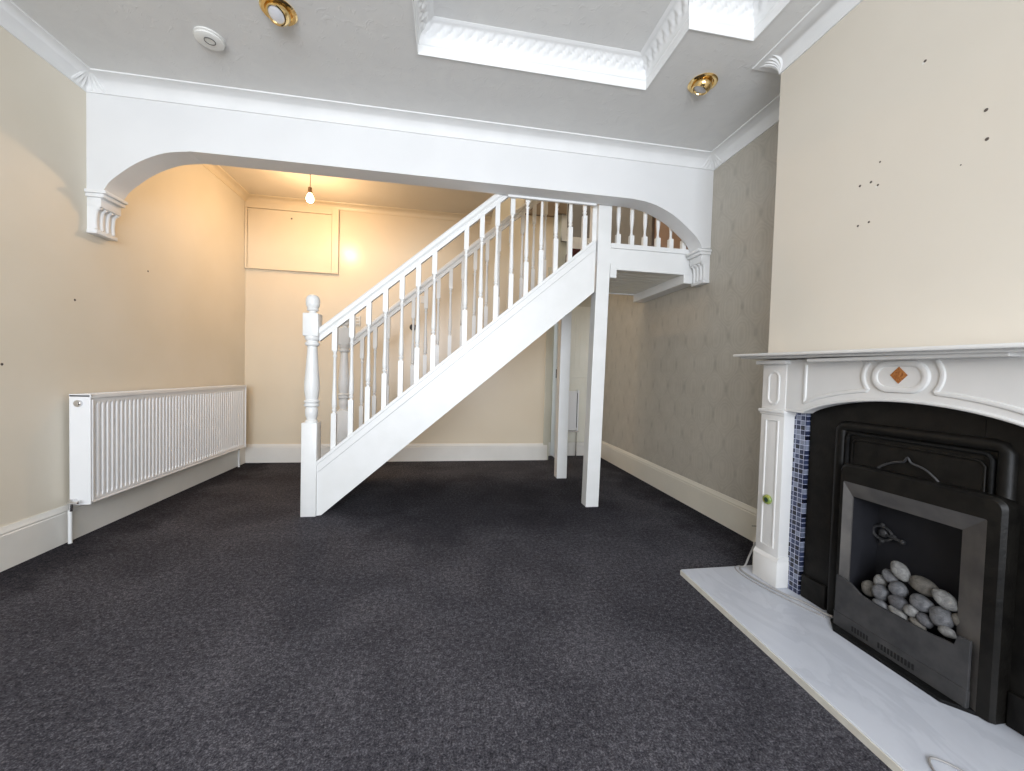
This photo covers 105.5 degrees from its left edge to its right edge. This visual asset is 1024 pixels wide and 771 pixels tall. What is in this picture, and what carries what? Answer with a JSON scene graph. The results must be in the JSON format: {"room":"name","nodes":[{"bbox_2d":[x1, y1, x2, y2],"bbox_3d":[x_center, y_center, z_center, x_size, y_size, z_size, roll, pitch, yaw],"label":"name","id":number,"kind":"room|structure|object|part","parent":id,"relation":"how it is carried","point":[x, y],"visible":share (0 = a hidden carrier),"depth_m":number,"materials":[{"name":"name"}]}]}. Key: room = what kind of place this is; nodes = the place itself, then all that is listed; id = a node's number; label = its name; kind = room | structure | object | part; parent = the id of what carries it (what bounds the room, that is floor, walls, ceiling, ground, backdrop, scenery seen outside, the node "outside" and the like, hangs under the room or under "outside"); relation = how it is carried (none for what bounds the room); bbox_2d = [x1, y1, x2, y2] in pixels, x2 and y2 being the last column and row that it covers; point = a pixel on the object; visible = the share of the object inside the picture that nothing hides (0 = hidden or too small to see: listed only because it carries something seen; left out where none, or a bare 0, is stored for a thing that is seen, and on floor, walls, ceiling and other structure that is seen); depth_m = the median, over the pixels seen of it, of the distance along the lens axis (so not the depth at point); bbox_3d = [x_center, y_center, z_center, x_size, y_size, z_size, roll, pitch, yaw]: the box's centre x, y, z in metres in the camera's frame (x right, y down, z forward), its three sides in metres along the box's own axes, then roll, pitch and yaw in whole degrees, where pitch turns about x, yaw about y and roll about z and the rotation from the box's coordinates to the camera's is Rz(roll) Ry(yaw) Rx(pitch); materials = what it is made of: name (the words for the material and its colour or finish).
{"room":"living room","nodes":[
{"label":"living room","id":0,"kind":"room"},
{"bbox_2d":[0,26,245,527],"bbox_3d":[-2.647,-0.587,1.028,0.121,3.270,7.570,1,2,-9],"label":"wall","id":1,"kind":"structure","parent":0,"point":[161,305],"depth_m":2.52,"materials":[{"name":"beige paint"}]},
{"bbox_2d":[71,70,104,92],"bbox_3d":[-2.746,-1.986,2.525,0.124,0.092,0.123,1,2,-9],"label":"trim","id":2,"kind":"structure","parent":1,"relation":"attached to","point":[87,77],"depth_m":2.54,"materials":[{"name":"white paint"}]},
{"bbox_2d":[84,188,127,240],"bbox_3d":[-2.785,-1.163,2.678,0.125,0.283,0.190,1,2,-9],"label":"corbel","id":3,"kind":"object","parent":1,"relation":"attached to","point":[103,207],"visible":1,"depth_m":2.64,"materials":[{"name":"white paint"}]},
{"bbox_2d":[0,447,244,571],"bbox_3d":[-2.618,0.931,1.083,0.022,0.236,7.330,1,2,-9],"label":"baseboard","id":4,"kind":"structure","parent":1,"relation":"attached to","point":[21,541],"depth_m":2.65,"materials":[{"name":"white wood"}]},
{"bbox_2d":[66,385,245,543],"bbox_3d":[-2.934,0.497,3.472,0.119,0.949,2.071,1,2,-9],"label":"panel radiator","id":5,"kind":"object","parent":1,"relation":"attached to","point":[120,441],"visible":1,"depth_m":2.95,"materials":[{"name":"white metal"}]},
{"bbox_3d":[-2.771,0.414,2.502,0.117,0.710,0.010,1,2,-9],"label":"plate","id":6,"kind":"part","parent":5,"relation":"part of","materials":[{"name":"white metal"}]},
{"bbox_2d":[69,385,245,397],"bbox_3d":[-2.921,0.036,3.457,0.119,0.026,1.967,1,2,-9],"label":"grille","id":7,"kind":"object","parent":5,"relation":"attached to","point":[204,389],"depth_m":3.11,"materials":[{"name":"white metal"}]},
{"bbox_3d":[-2.895,0.393,3.475,0.034,0.686,1.955,1,2,-9],"label":"panel","id":8,"kind":"part","parent":5,"relation":"part of","materials":[{"name":"white metal"}]},
{"bbox_3d":[-3.092,0.350,4.435,0.117,0.710,0.010,1,2,-9],"label":"plate","id":9,"kind":"part","parent":5,"relation":"part of","materials":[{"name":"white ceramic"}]},
{"bbox_2d":[219,165,493,216],"bbox_3d":[-1.611,-2.227,3.904,3.035,0.100,1.890,1,2,-9],"label":"ceiling","id":10,"kind":"structure","parent":0,"point":[255,181],"depth_m":4.40,"materials":[{"name":"paint"}]},
{"bbox_2d":[306,175,313,202],"bbox_3d":[-2.049,-2.024,3.955,0.090,0.332,0.089,1,2,-9],"label":"pendant bulb","id":11,"kind":"object","parent":10,"relation":"hanging from","point":[309,197],"visible":0.73,"depth_m":3.94,"materials":[{"name":"white glass"}]},
{"bbox_3d":[-2.053,-1.908,3.958,0.072,0.100,0.072,1,2,-9],"label":"bulb","id":12,"kind":"part","parent":11,"relation":"part of","materials":[{"name":"white glass"}]},
{"bbox_2d":[245,198,553,443],"bbox_3d":[-1.385,-1.406,4.988,3.872,4.750,0.120,1,2,-9],"label":"wall","id":13,"kind":"structure","parent":0,"point":[508,407],"depth_m":4.90,"materials":[{"name":"beige paint"}]},
{"bbox_2d":[244,201,338,274],"bbox_3d":[-2.635,-1.769,4.686,1.046,0.784,0.043,1,2,-9],"label":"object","id":14,"kind":"object","parent":13,"relation":"attached to","point":[278,237],"visible":1,"depth_m":4.68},
{"bbox_2d":[202,164,491,223],"bbox_3d":[-1.554,-2.142,3.916,2.915,0.067,1.890,1,2,-9],"label":"trim","id":15,"kind":"structure","parent":13,"relation":"attached to","point":[221,174],"depth_m":4.74,"materials":[{"name":"beige paint"}]},
{"bbox_2d":[355,316,360,325],"bbox_3d":[-1.922,-0.806,4.848,0.065,0.130,0.020,1,2,-9],"label":"light switch","id":16,"kind":"object","parent":13,"relation":"attached to","point":[359,317],"visible":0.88,"depth_m":4.84,"materials":[{"name":"white plastic"}]},
{"bbox_2d":[245,443,546,462],"bbox_3d":[-1.376,0.859,4.992,3.752,0.225,0.022,1,2,-9],"label":"baseboard","id":17,"kind":"structure","parent":13,"relation":"attached to","point":[254,453],"depth_m":5.05,"materials":[{"name":"white wood"}]},
{"bbox_2d":[525,202,566,216],"bbox_3d":[0.498,-2.449,5.285,0.704,0.380,0.256,0,2,-44],"label":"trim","id":18,"kind":"structure","parent":13,"relation":"attached to","point":[562,209],"depth_m":5.17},
{"bbox_2d":[543,267,551,459],"bbox_3d":[0.479,-0.289,5.325,0.075,2.600,0.136,1,2,-9],"label":"trim","id":19,"kind":"structure","parent":13,"relation":"attached to","point":[549,331],"depth_m":5.27,"materials":[{"name":"paint"}]},
{"bbox_2d":[86,92,713,251],"bbox_3d":[-0.566,-1.606,3.040,4.601,0.755,0.165,1,2,-9],"label":"wall","id":20,"kind":"structure","parent":0,"point":[130,141],"depth_m":2.88,"materials":[{"name":"white paint"}]},
{"bbox_2d":[508,194,596,205],"bbox_3d":[0.344,-1.557,3.274,0.765,0.020,0.020,1,2,-9],"label":"trim","id":21,"kind":"structure","parent":20,"relation":"attached to","point":[509,195],"depth_m":3.27,"materials":[{"name":"white paint"}]},
{"bbox_2d":[11,0,819,150],"bbox_3d":[-0.114,-1.995,0.377,4.841,0.200,5.550,1,2,-9],"label":"ceiling","id":22,"kind":"structure","parent":0,"point":[364,52],"depth_m":2.35,"materials":[{"name":"paint"}]},
{"bbox_2d":[193,26,225,50],"bbox_3d":[-1.731,-1.974,2.229,0.148,0.035,0.148,1,2,-9],"label":"smoke detector","id":23,"kind":"object","parent":22,"relation":"attached to","point":[207,37],"visible":1,"depth_m":2.21,"materials":[{"name":"white plastic"}]},
{"bbox_2d":[259,0,297,26],"bbox_3d":[-1.228,-1.961,2.049,0.176,0.098,0.176,1,2,-9],"label":"ceiling spotlight","id":24,"kind":"object","parent":22,"relation":"attached to","point":[281,13],"visible":1,"depth_m":2.03,"materials":[{"name":"gold metal"}]},
{"bbox_2d":[412,0,791,90],"bbox_3d":[0.419,-1.970,0.856,2.240,0.158,3.180,1,2,-9],"label":"trim","id":25,"kind":"structure","parent":22,"relation":"attached to","point":[436,37],"depth_m":2.33,"materials":[{"name":"white paint"}]},
{"bbox_2d":[687,73,717,94],"bbox_3d":[1.209,-1.906,2.472,0.176,0.095,0.176,1,2,-9],"label":"ceiling spotlight","id":26,"kind":"object","parent":22,"relation":"attached to","point":[701,84],"visible":1,"depth_m":2.44,"materials":[{"name":"gold metal"}]},
{"bbox_2d":[0,456,891,770],"bbox_3d":[-0.386,1.145,1.587,4.841,0.100,7.820,1,2,-9],"label":"floor","id":27,"kind":"structure","parent":0,"point":[438,615],"depth_m":1.66,"materials":[{"name":"grey carpet"}]},
{"bbox_2d":[300,194,692,516],"bbox_3d":[-0.054,-0.652,3.774,3.310,3.385,1.086,1,2,-9],"label":"staircase","id":28,"kind":"structure","parent":27,"relation":"on","point":[602,268],"depth_m":3.27,"materials":[{"name":"white paint"}]},
{"bbox_3d":[-1.574,0.231,3.058,0.112,1.579,0.112,1,2,-9],"label":"newel post","id":29,"kind":"part","parent":28,"relation":"part of","materials":[{"name":"white paint"}]},
{"bbox_3d":[-1.730,0.200,4.000,0.112,1.579,0.112,1,2,-9],"label":"newel post","id":30,"kind":"part","parent":28,"relation":"part of","materials":[{"name":"white paint"}]},
{"bbox_3d":[-0.389,-1.329,3.206,2.204,2.017,0.064,1,2,-9],"label":"handrail","id":31,"kind":"part","parent":28,"relation":"part of","materials":[{"name":"white paint"}]},
{"bbox_3d":[-0.544,-1.360,4.145,2.204,2.017,0.064,1,2,-9],"label":"handrail","id":32,"kind":"part","parent":28,"relation":"part of","materials":[{"name":"white paint"}]},
{"bbox_3d":[0.575,-0.004,4.390,0.115,2.090,0.115,1,2,-9],"label":"support post","id":33,"kind":"part","parent":28,"relation":"part of","materials":[{"name":"white paint"}]},
{"bbox_3d":[0.742,0.006,3.465,0.152,2.130,0.118,1,2,-9],"label":"support post","id":34,"kind":"part","parent":28,"relation":"part of","materials":[{"name":"white paint"}]},
{"bbox_3d":[0.785,-1.617,3.419,0.158,1.120,0.112,1,2,-9],"label":"newel post","id":35,"kind":"part","parent":28,"relation":"part of","materials":[{"name":"white paint"}]},
{"bbox_2d":[568,390,578,456],"bbox_3d":[0.846,0.540,5.556,0.196,0.950,0.076,1,2,-9],"label":"radiator","id":36,"kind":"object","parent":27,"relation":"on","point":[573,415],"visible":0.85,"depth_m":5.53,"materials":[{"name":"white metal"}]},
{"bbox_3d":[0.834,0.355,5.550,0.162,0.560,0.060,1,2,-9],"label":"panel","id":37,"kind":"part","parent":36,"relation":"part of","materials":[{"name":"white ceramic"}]},
{"bbox_3d":[0.932,0.357,5.566,0.024,0.580,0.072,1,2,-9],"label":"plate","id":38,"kind":"part","parent":36,"relation":"part of","materials":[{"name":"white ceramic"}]},
{"bbox_2d":[680,565,1023,770],"bbox_3d":[1.333,1.127,1.557,0.550,0.032,1.562,1,2,-9],"label":"hearth slab","id":39,"kind":"object","parent":27,"relation":"on","point":[904,726],"visible":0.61,"depth_m":1.43,"materials":[{"name":"white stone"}]},
{"bbox_2d":[735,565,825,617],"bbox_3d":[1.395,1.093,2.090,0.079,0.006,0.515,1,2,-14],"label":"thin flex","id":40,"kind":"object","parent":39,"relation":"on","point":[737,565],"visible":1,"depth_m":2.04,"materials":[{"name":"white plastic"}]},
{"bbox_2d":[739,542,833,617],"bbox_3d":[1.429,1.014,2.085,0.114,0.171,0.512,1,2,-9],"label":"power cable","id":41,"kind":"object","parent":39,"relation":"on","point":[754,544],"visible":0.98,"depth_m":2.09,"materials":[{"name":"white plastic"}]},
{"bbox_2d":[733,342,1023,588],"bbox_3d":[1.514,0.479,1.570,0.218,1.270,1.540,1,2,-9],"label":"mantelpiece","id":42,"kind":"object","parent":39,"relation":"on","point":[987,380],"visible":0.98,"depth_m":1.74,"materials":[{"name":"white paint"}]},
{"bbox_2d":[763,494,771,503],"bbox_3d":[1.421,0.635,2.172,0.020,0.054,0.054,1,2,-9],"label":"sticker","id":43,"kind":"object","parent":42,"relation":"attached to","point":[767,499],"visible":1,"depth_m":2.16,"materials":[{"name":"yellow plastic"}]},
{"bbox_2d":[788,413,810,594],"bbox_3d":[1.525,0.620,2.073,0.026,0.959,0.074,1,2,-9],"label":"mosaic tile panel","id":44,"kind":"object","parent":42,"relation":"attached to","point":[802,423],"visible":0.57,"depth_m":2.06,"materials":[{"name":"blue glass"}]},
{"bbox_2d":[733,342,1023,359],"bbox_3d":[1.530,-0.131,1.552,0.218,0.050,1.540,1,2,-9],"label":"mantel shelf","id":45,"kind":"object","parent":42,"relation":"attached to","point":[995,351],"depth_m":1.43,"materials":[{"name":"white paint"}]},
{"bbox_3d":[1.521,-0.109,1.552,0.080,0.016,0.690,1,2,-9],"label":"shelf moulding","id":46,"kind":"part","parent":42,"relation":"part of","materials":[{"name":"white paint"}]},
{"bbox_2d":[801,402,1023,735],"bbox_3d":[1.612,0.590,1.590,0.048,1.052,0.894,1,2,-9],"label":"fireplace insert","id":47,"kind":"object","parent":39,"relation":"on","point":[939,444],"visible":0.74,"depth_m":1.58,"materials":[{"name":"black metal"}]},
{"bbox_3d":[1.602,0.667,1.594,0.016,0.892,0.508,1,2,-9],"label":"frame moulding","id":48,"kind":"part","parent":47,"relation":"part of","materials":[{"name":"black metal"}]},
{"bbox_3d":[1.610,0.643,1.594,0.048,0.940,0.608,1,2,-9],"label":"frame moulding","id":49,"kind":"part","parent":47,"relation":"part of","materials":[{"name":"black metal"}]},
{"bbox_2d":[830,464,1020,724],"bbox_3d":[1.626,0.742,1.562,0.268,0.753,0.558,1,2,-9],"label":"fire","id":50,"kind":"object","parent":39,"relation":"on","point":[963,540],"visible":1,"depth_m":1.48,"materials":[{"name":"black metal"}]},
{"bbox_2d":[851,626,867,640],"bbox_3d":[1.501,1.071,1.682,0.002,0.022,0.067,1,2,-9],"label":"vent grille","id":51,"kind":"object","parent":50,"relation":"attached to","point":[858,633],"depth_m":1.68,"materials":[{"name":"black metal"}]},
{"bbox_2d":[861,580,873,596],"bbox_3d":[1.581,0.896,1.719,0.056,0.065,0.063,1,2,-9],"label":"pebble","id":52,"kind":"object","parent":50,"relation":"in","point":[866,585],"visible":0.71,"depth_m":1.71,"materials":[{"name":"stone"}]},
{"bbox_2d":[872,598,888,609],"bbox_3d":[1.553,0.924,1.639,0.038,0.042,0.061,1,2,-9],"label":"pebble","id":53,"kind":"object","parent":50,"relation":"in","point":[881,603],"visible":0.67,"depth_m":1.63,"materials":[{"name":"grey stone"}]},
{"bbox_2d":[871,584,890,601],"bbox_3d":[1.576,0.884,1.664,0.063,0.072,0.064,1,2,-9],"label":"pebble","id":54,"kind":"object","parent":50,"relation":"in","point":[879,591],"visible":0.87,"depth_m":1.65,"materials":[{"name":"grey stone"}]},
{"bbox_2d":[873,574,887,586],"bbox_3d":[1.595,0.847,1.685,0.044,0.056,0.048,1,2,-9],"label":"pebble","id":55,"kind":"object","parent":54,"relation":"on","point":[878,579],"visible":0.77,"depth_m":1.68,"materials":[{"name":"stone"}]},
{"bbox_2d":[882,569,898,582],"bbox_3d":[1.602,0.810,1.648,0.046,0.055,0.054,1,2,-9],"label":"pebble","id":56,"kind":"object","parent":50,"relation":"in","point":[887,574],"visible":0.73,"depth_m":1.64,"materials":[{"name":"grey stone"}]},
{"bbox_2d":[877,642,913,670],"bbox_3d":[1.523,1.075,1.549,0.002,0.022,0.127,1,2,-9],"label":"vent grille","id":57,"kind":"object","parent":50,"relation":"attached to","point":[884,650],"depth_m":1.55,"materials":[{"name":"black metal"}]},
{"bbox_2d":[888,605,908,620],"bbox_3d":[1.565,0.925,1.577,0.041,0.043,0.071,1,2,-9],"label":"pebble","id":58,"kind":"object","parent":50,"relation":"in","point":[894,610],"visible":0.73,"depth_m":1.57,"materials":[{"name":"stone"}]},
{"bbox_2d":[888,595,908,612],"bbox_3d":[1.579,0.887,1.588,0.053,0.058,0.072,1,2,-9],"label":"pebble","id":59,"kind":"object","parent":58,"relation":"on","point":[896,601],"visible":0.81,"depth_m":1.58,"materials":[{"name":"stone"}]},
{"bbox_2d":[888,581,908,597],"bbox_3d":[1.592,0.840,1.604,0.059,0.062,0.061,1,2,-9],"label":"pebble","id":60,"kind":"object","parent":59,"relation":"on","point":[898,588],"visible":1,"depth_m":1.59,"materials":[{"name":"grey stone"}]},
{"bbox_2d":[890,561,910,581],"bbox_3d":[1.603,0.766,1.607,0.051,0.072,0.070,1,2,-9],"label":"pebble","id":61,"kind":"object","parent":60,"relation":"on","point":[898,569],"visible":1,"depth_m":1.59,"materials":[{"name":"stone"}]},
{"bbox_2d":[830,618,976,715],"bbox_3d":[1.539,1.109,1.577,0.118,0.013,0.525,1,2,-9],"label":"tray","id":62,"kind":"object","parent":50,"relation":"on","point":[913,677],"depth_m":1.51,"materials":[{"name":"black metal"}]},
{"bbox_3d":[1.569,0.778,1.557,0.045,0.670,0.481,1,2,-9],"label":"bevelled trim","id":63,"kind":"part","parent":50,"relation":"part of","materials":[{"name":"metal"}]},
{"bbox_2d":[909,617,926,630],"bbox_3d":[1.575,0.926,1.514,0.031,0.039,0.056,1,2,-9],"label":"pebble","id":64,"kind":"object","parent":50,"relation":"in","point":[913,620],"visible":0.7,"depth_m":1.51,"materials":[{"name":"stone"}]},
{"bbox_2d":[903,604,918,616],"bbox_3d":[1.573,0.888,1.536,0.041,0.047,0.042,2,2,26],"label":"pebble","id":65,"kind":"object","parent":64,"relation":"on","point":[909,610],"visible":0.99,"depth_m":1.53,"materials":[{"name":"stone"}]},
{"bbox_2d":[915,612,933,628],"bbox_3d":[1.587,0.902,1.498,0.042,0.051,0.053,1,2,-9],"label":"pebble","id":66,"kind":"object","parent":64,"relation":"on","point":[923,619],"visible":0.96,"depth_m":1.49,"materials":[{"name":"stone"}]},
{"bbox_2d":[909,593,934,612],"bbox_3d":[1.596,0.848,1.516,0.056,0.061,0.075,1,2,-9],"label":"pebble","id":67,"kind":"object","parent":66,"relation":"on","point":[920,602],"visible":0.94,"depth_m":1.50,"materials":[{"name":"grey stone"}]},
{"bbox_2d":[910,575,938,596],"bbox_3d":[1.623,0.793,1.534,0.064,0.066,0.094,1,2,-9],"label":"pebble","id":68,"kind":"object","parent":67,"relation":"on","point":[923,585],"visible":0.84,"depth_m":1.52,"materials":[{"name":"stone"}]},
{"bbox_2d":[929,606,954,628],"bbox_3d":[1.603,0.867,1.453,0.065,0.077,0.071,1,2,-9],"label":"pebble","id":69,"kind":"object","parent":50,"relation":"in","point":[939,616],"visible":0.94,"depth_m":1.44,"materials":[{"name":"grey stone"}]},
{"bbox_2d":[931,588,957,611],"bbox_3d":[1.612,0.798,1.448,0.056,0.063,0.082,1,2,-9],"label":"pebble","id":70,"kind":"object","parent":69,"relation":"on","point":[943,598],"visible":0.98,"depth_m":1.44,"materials":[{"name":"stone"}]},
{"bbox_2d":[938,626,956,638],"bbox_3d":[1.587,0.898,1.421,0.034,0.036,0.052,1,2,-9],"label":"pebble","id":71,"kind":"object","parent":50,"relation":"in","point":[946,631],"visible":1,"depth_m":1.41,"materials":[{"name":"stone"}]},
{"bbox_2d":[951,613,958,625],"bbox_3d":[1.623,0.850,1.410,0.044,0.048,0.045,1,2,-9],"label":"pebble","id":72,"kind":"object","parent":50,"relation":"in","point":[954,617],"visible":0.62,"depth_m":1.41,"materials":[{"name":"stone"}]},
{"bbox_2d":[928,757,963,770],"bbox_3d":[1.262,1.117,1.103,0.166,0.006,0.133,1,2,-9],"label":"wire loop","id":73,"kind":"object","parent":39,"relation":"on","point":[929,758],"visible":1,"depth_m":1.15,"materials":[{"name":"white plastic"}]},
{"bbox_2d":[549,215,590,441],"bbox_3d":[0.910,-1.362,5.633,1.069,4.750,0.100,1,2,-9],"label":"wall","id":74,"kind":"structure","parent":0,"point":[562,246],"depth_m":5.55,"materials":[{"name":"paint"}]},
{"bbox_2d":[550,321,558,457],"bbox_3d":[0.608,-0.013,5.437,0.048,2.010,0.216,1,2,-9],"label":"door edge","id":75,"kind":"object","parent":74,"relation":"attached to","point":[556,326],"visible":0.54,"depth_m":5.42,"materials":[{"name":"white paint"}]},
{"bbox_2d":[548,442,583,455],"bbox_3d":[0.848,0.918,5.636,0.849,0.190,0.022,1,2,-9],"label":"baseboard","id":76,"kind":"structure","parent":74,"relation":"attached to","point":[571,445],"depth_m":5.63,"materials":[{"name":"white wood"}]},
{"bbox_2d":[561,204,588,242],"bbox_3d":[1.024,-2.832,5.550,0.626,1.600,0.065,1,2,-9],"label":"trim","id":77,"kind":"structure","parent":74,"relation":"attached to","point":[564,217],"depth_m":5.50,"materials":[{"name":"beige paint"}]},
{"bbox_2d":[566,241,588,256],"bbox_3d":[1.059,-1.843,5.438,0.551,0.370,0.298,1,2,-9],"label":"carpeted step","id":78,"kind":"structure","parent":74,"relation":"attached to","point":[576,246],"depth_m":5.50,"materials":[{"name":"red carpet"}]},
{"bbox_2d":[567,204,589,237],"bbox_3d":[1.127,-2.807,5.626,0.706,1.550,0.050,1,2,-9],"label":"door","id":79,"kind":"structure","parent":74,"relation":"in","point":[577,209],"depth_m":5.59,"materials":[{"name":"beige wood"}]},
{"bbox_2d":[568,306,590,441],"bbox_3d":[0.941,-0.159,5.613,0.490,1.950,0.028,1,2,-9],"label":"panelling","id":80,"kind":"object","parent":74,"relation":"attached to","point":[580,321],"visible":0.53,"depth_m":5.61,"materials":[{"name":"beige wood"}]},
{"bbox_3d":[0.964,-0.159,5.608,0.355,1.950,0.010,1,2,-9],"label":"moulding","id":81,"kind":"part","parent":80,"relation":"part of","materials":[{"name":"beige wood"}]},
{"bbox_2d":[602,122,778,508],"bbox_3d":[2.017,-1.224,1.855,0.120,4.750,7.720,1,2,-9],"label":"wall","id":82,"kind":"structure","parent":0,"point":[677,399],"depth_m":3.29,"materials":[{"name":"beige paint"}]},
{"bbox_2d":[611,206,654,246],"bbox_3d":[1.461,-2.351,4.890,0.030,2.000,1.280,1,2,-9],"label":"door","id":83,"kind":"structure","parent":82,"relation":"in","point":[624,230],"depth_m":4.69,"materials":[{"name":"beige wood"}]},
{"bbox_2d":[601,440,756,564],"bbox_3d":[1.369,0.956,4.003,0.356,0.236,3.415,1,2,-9],"label":"baseboard","id":84,"kind":"structure","parent":82,"relation":"attached to","point":[737,516],"depth_m":3.50,"materials":[{"name":"white wood"}]},
{"bbox_2d":[686,248,711,286],"bbox_3d":[1.629,-1.027,3.413,0.125,0.283,0.190,1,2,-9],"label":"corbel","id":85,"kind":"object","parent":82,"relation":"attached to","point":[699,258],"visible":1,"depth_m":3.38,"materials":[{"name":"white paint"}]},
{"bbox_2d":[702,154,721,168],"bbox_3d":[1.679,-1.887,3.261,0.124,0.092,0.123,1,2,-9],"label":"trim","id":86,"kind":"structure","parent":82,"relation":"attached to","point":[714,158],"depth_m":3.27,"materials":[{"name":"white paint"}]},
{"bbox_2d":[768,0,1023,359],"bbox_3d":[2.033,-0.317,0.242,0.336,3.030,4.234,1,2,-9],"label":"wall","id":87,"kind":"structure","parent":0,"point":[899,215],"depth_m":1.63,"materials":[{"name":"beige paint"}]},
{"bbox_2d":[0,0,862,170],"bbox_3d":[-0.114,-1.848,0.356,4.601,0.094,5.260,1,2,-9],"label":"trim","id":88,"kind":"structure","parent":87,"relation":"attached to","point":[825,14],"depth_m":2.73,"materials":[{"name":"white paint"}]},
{"bbox_2d":[761,55,782,72],"bbox_3d":[1.524,-1.863,2.289,0.131,0.091,0.131,1,2,-9],"label":"trim","id":89,"kind":"structure","parent":87,"relation":"attached to","point":[776,63],"depth_m":2.26,"materials":[{"name":"white paint"}]}
]}

